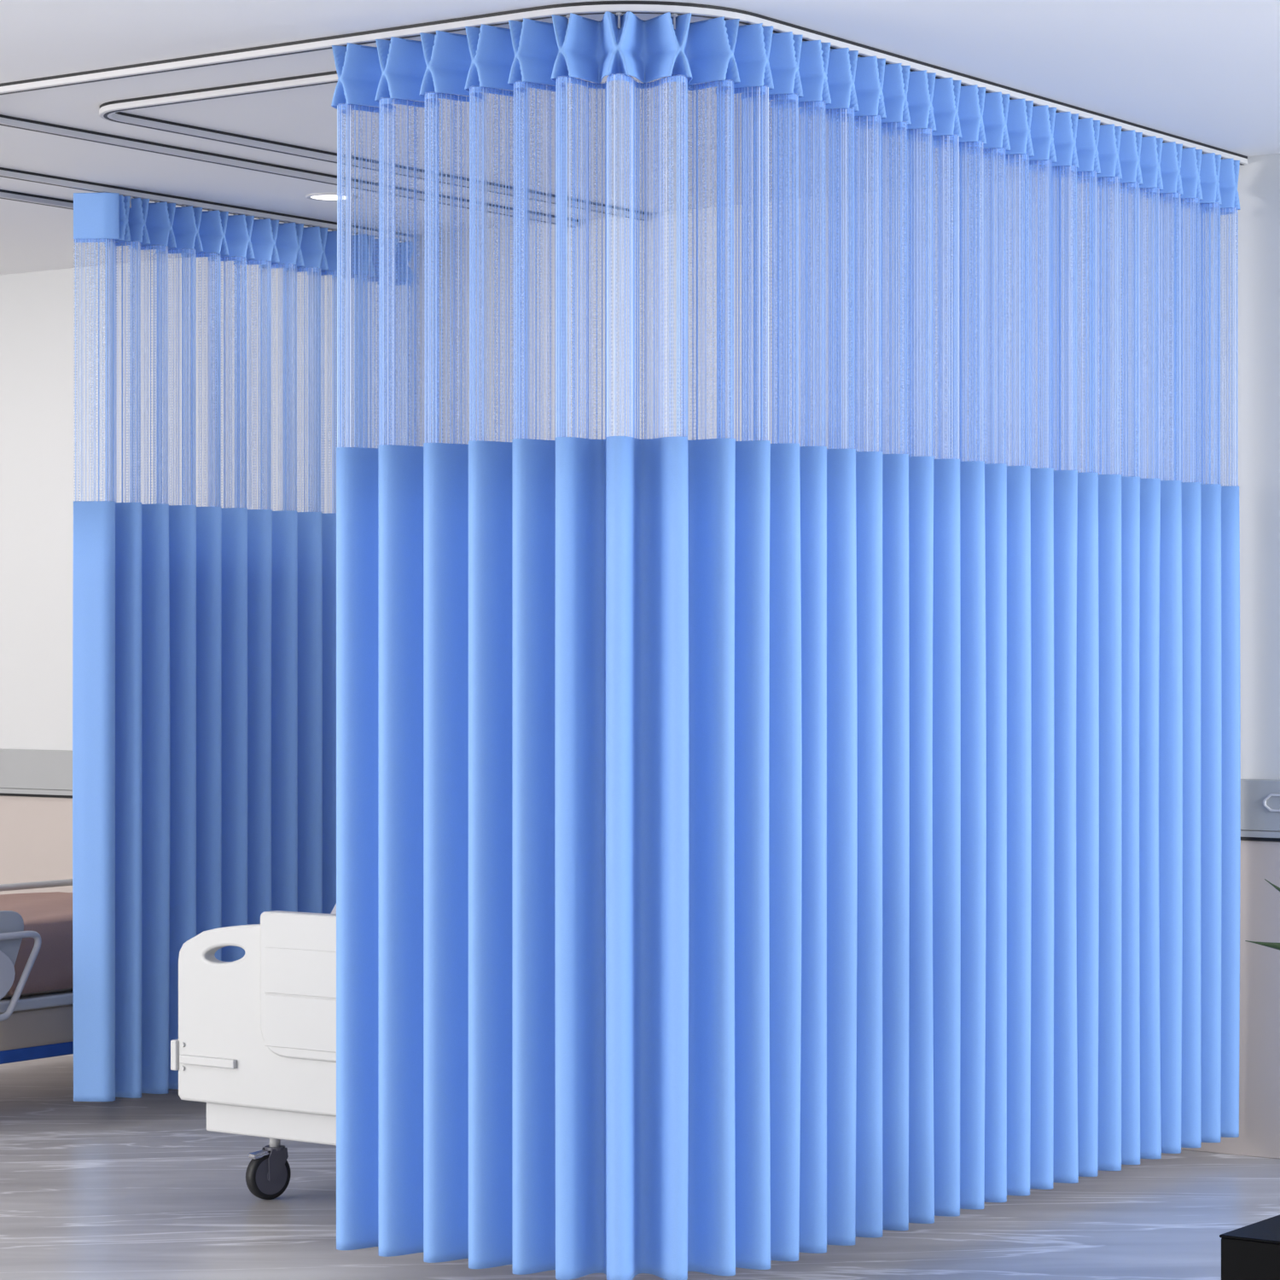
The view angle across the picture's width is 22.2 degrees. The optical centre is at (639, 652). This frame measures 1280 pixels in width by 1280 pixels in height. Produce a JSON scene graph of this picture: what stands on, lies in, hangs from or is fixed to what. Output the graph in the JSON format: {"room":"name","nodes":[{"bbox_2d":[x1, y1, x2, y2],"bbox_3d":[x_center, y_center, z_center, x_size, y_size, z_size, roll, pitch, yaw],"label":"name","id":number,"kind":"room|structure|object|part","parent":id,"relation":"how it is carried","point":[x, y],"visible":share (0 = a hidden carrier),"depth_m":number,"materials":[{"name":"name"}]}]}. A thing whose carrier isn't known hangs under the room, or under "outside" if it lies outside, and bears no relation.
{"room":"hospital room","nodes":[
{"label":"hospital room","id":0,"kind":"room"},
{"bbox_2d":[0,153,1279,779],"bbox_3d":[1.044,0.008,9.518,13.700,2.950,0.120,0,0,35],"label":"wall","id":1,"kind":"structure","parent":0,"point":[37,308],"depth_m":10.22,"materials":[{"name":"white paint"}]},
{"bbox_2d":[0,795,1279,1158],"bbox_3d":[1.004,0.949,9.462,13.697,0.868,0.018,0,0,35],"label":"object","id":2,"kind":"structure","parent":1,"relation":"attached to","point":[36,833],"depth_m":8.98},
{"bbox_2d":[0,748,1279,841],"bbox_3d":[0.998,0.431,9.453,13.700,0.168,0.039,0,0,35],"label":"wall panel","id":3,"kind":"object","parent":1,"relation":"attached to","point":[23,772],"visible":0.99,"depth_m":11.60,"materials":[{"name":"grey"}]},
{"bbox_3d":[1.762,0.409,8.892,0.140,0.048,0.008,0,0,35],"label":"outlet frame","id":4,"kind":"part","parent":3,"relation":"part of","materials":[{"name":"white metal"}]},
{"bbox_2d":[0,0,1279,274],"bbox_3d":[-1.855,-1.417,5.426,13.700,0.100,9.910,0,0,35],"label":"ceiling","id":5,"kind":"structure","parent":0,"point":[1206,72],"depth_m":7.93,"materials":[{"name":"white paint"}]},
{"bbox_2d":[0,189,73,209],"bbox_3d":[-2.447,-1.355,10.408,1.807,0.023,2.460,0,0,35],"label":"rail","id":6,"kind":"object","parent":5,"relation":"attached to","point":[6,194],"visible":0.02,"depth_m":9.76,"materials":[{"name":"white metal"}]},
{"bbox_2d":[0,167,413,242],"bbox_3d":[-2.533,-1.355,10.264,2.432,0.023,2.795,0,0,35],"label":"rail","id":7,"kind":"object","parent":5,"relation":"attached to","point":[4,172],"visible":0.81,"depth_m":9.80,"materials":[{"name":"white metal"}]},
{"bbox_2d":[72,192,413,1101],"bbox_3d":[-1.193,-0.018,10.088,0.116,2.652,1.438,0,0,35],"label":"curtain","id":8,"kind":"object","parent":7,"relation":"hanging from","point":[204,638],"visible":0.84,"depth_m":9.80,"materials":[{"name":"blue fabric"}]},
{"bbox_3d":[-1.194,0.433,10.087,0.117,1.750,1.439,0,0,35],"label":"fabric panel","id":9,"kind":"part","parent":8,"relation":"part of","materials":[{"name":"blue fabric"}]},
{"bbox_3d":[-1.194,-0.826,10.090,0.109,0.771,1.433,0,0,35],"label":"net panel","id":10,"kind":"part","parent":8,"relation":"part of","materials":[{"name":"blue fabric"}]},
{"bbox_2d":[305,192,357,201],"bbox_3d":[-0.924,-1.364,9.784,0.156,0.006,0.156,0,0,35],"label":"recessed light","id":11,"kind":"object","parent":5,"relation":"in","point":[317,196],"visible":0.76,"depth_m":9.77,"materials":[{"name":"white metal"}]},
{"bbox_2d":[310,195,351,199],"bbox_3d":[-0.924,-1.365,9.784,0.122,0.002,0.122,0,0,35],"label":"diffuser","id":12,"kind":"object","parent":11,"relation":"attached to","point":[312,197],"depth_m":9.79,"materials":[{"name":"white plastic"}]},
{"bbox_2d":[98,70,651,221],"bbox_3d":[-0.001,-1.355,8.675,1.722,0.023,2.460,0,0,35],"label":"rail","id":13,"kind":"object","parent":5,"relation":"attached to","point":[110,111],"visible":0.48,"depth_m":8.42,"materials":[{"name":"white metal"}]},
{"bbox_2d":[0,0,1248,227],"bbox_3d":[-0.079,-1.355,8.526,2.317,0.023,2.795,0,0,35],"label":"rail","id":14,"kind":"object","parent":5,"relation":"attached to","point":[613,7],"visible":0.95,"depth_m":7.57,"materials":[{"name":"white metal"}]},
{"bbox_2d":[331,11,1240,1279],"bbox_3d":[0.683,-0.015,7.766,2.864,2.656,0.833,0,0,-37],"label":"curtain","id":15,"kind":"object","parent":14,"relation":"hanging from","point":[750,854],"visible":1,"depth_m":7.15,"materials":[{"name":"blue fabric"}]},
{"bbox_3d":[0.684,0.430,7.760,2.851,1.765,0.826,0,0,-36],"label":"fabric panel","id":16,"kind":"part","parent":15,"relation":"part of","materials":[{"name":"blue fabric"}]},
{"bbox_3d":[0.683,-0.830,7.763,2.842,0.759,0.821,0,0,-36],"label":"net panel","id":17,"kind":"part","parent":15,"relation":"part of","materials":[{"name":"blue fabric"}]},
{"bbox_2d":[0,1053,1279,1279],"bbox_3d":[-1.855,1.433,5.426,13.700,0.100,9.910,0,0,35],"label":"floor","id":18,"kind":"structure","parent":0,"point":[123,1188],"depth_m":8.00,"materials":[{"name":"stone"}]},
{"bbox_2d":[0,878,73,1064],"bbox_3d":[-2.067,0.963,10.157,1.028,0.840,2.367,0,0,35],"label":"hospital bed","id":19,"kind":"object","parent":18,"relation":"on","point":[41,1026],"visible":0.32,"depth_m":9.74,"materials":[{"name":"grey metal"}]},
{"bbox_3d":[-2.022,0.950,9.351,0.021,0.257,0.842,0,0,35],"label":"rail","id":20,"kind":"part","parent":19,"relation":"part of","materials":[{"name":"grey plastic"}]},
{"bbox_3d":[-2.421,0.904,10.526,0.024,0.260,2.003,0,0,35],"label":"rail","id":21,"kind":"part","parent":19,"relation":"part of","materials":[{"name":"silver metal"}]},
{"bbox_3d":[-2.084,1.048,10.171,0.924,0.034,2.290,0,0,35],"label":"deck frame","id":22,"kind":"part","parent":19,"relation":"part of","materials":[{"name":"grey paint"}]},
{"bbox_2d":[1,988,73,999],"bbox_3d":[-2.084,0.926,10.171,0.860,0.210,2.250,0,0,35],"label":"mattress","id":23,"kind":"object","parent":19,"relation":"on","point":[6,996],"visible":0.06,"depth_m":9.85,"materials":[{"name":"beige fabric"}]},
{"bbox_2d":[0,891,73,994],"bbox_3d":[-1.941,0.907,10.376,0.927,0.216,1.033,0,0,35],"label":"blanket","id":24,"kind":"object","parent":23,"relation":"on","point":[49,915],"visible":0.3,"depth_m":9.87,"materials":[{"name":"fabric"}]},
{"bbox_2d":[170,910,336,1199],"bbox_3d":[-0.158,0.977,8.886,0.988,0.812,2.194,0,0,35],"label":"hospital bed","id":25,"kind":"object","parent":18,"relation":"on","point":[256,1043],"visible":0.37,"depth_m":8.13,"materials":[{"name":"white plastic"}]},
{"bbox_3d":[-0.769,0.902,8.023,0.960,0.462,0.045,0,0,35],"label":"footboard","id":26,"kind":"part","parent":25,"relation":"part of","materials":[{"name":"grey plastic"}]},
{"bbox_3d":[-0.182,1.171,8.851,0.830,0.080,2.005,0,0,35],"label":"frame","id":27,"kind":"part","parent":25,"relation":"part of","materials":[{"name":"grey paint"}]},
{"bbox_3d":[-0.925,1.230,8.283,0.028,0.044,0.028,0,0,35],"label":"stem","id":28,"kind":"part","parent":25,"relation":"part of","materials":[{"name":"grey paint"}]},
{"bbox_3d":[-0.790,0.784,7.993,0.340,0.113,0.004,0,0,35],"label":"panel","id":29,"kind":"part","parent":25,"relation":"part of","materials":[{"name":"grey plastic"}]},
{"bbox_3d":[-0.790,0.909,7.993,0.340,0.128,0.004,0,0,35],"label":"panel","id":30,"kind":"part","parent":25,"relation":"part of","materials":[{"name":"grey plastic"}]},
{"bbox_2d":[1219,1214,1279,1279],"bbox_3d":[1.738,1.279,6.579,0.954,0.208,0.624,0,0,35],"label":"plinth","id":31,"kind":"object","parent":18,"relation":"on","point":[1251,1252],"visible":1,"depth_m":6.57,"materials":[{"name":"black paint"}]},
{"bbox_2d":[1245,878,1279,949],"bbox_3d":[1.637,0.722,6.825,0.553,0.906,0.642,0,0,-30],"label":"potted plant","id":32,"kind":"object","parent":18,"relation":"on","point":[1275,945],"visible":1,"depth_m":6.88,"materials":[{"name":"green plant"}]},
{"bbox_3d":[-0.155,0.870,8.890,0.860,0.144,2.050,0,0,35],"label":"mattress","id":33,"kind":"object","parent":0,"visible":0},
{"bbox_2d":[330,903,336,913],"bbox_3d":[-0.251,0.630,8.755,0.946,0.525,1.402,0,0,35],"label":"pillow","id":34,"kind":"object","parent":33,"relation":"on","point":[334,911],"visible":0.02,"depth_m":8.74,"materials":[{"name":"white fabric"}]}
]}

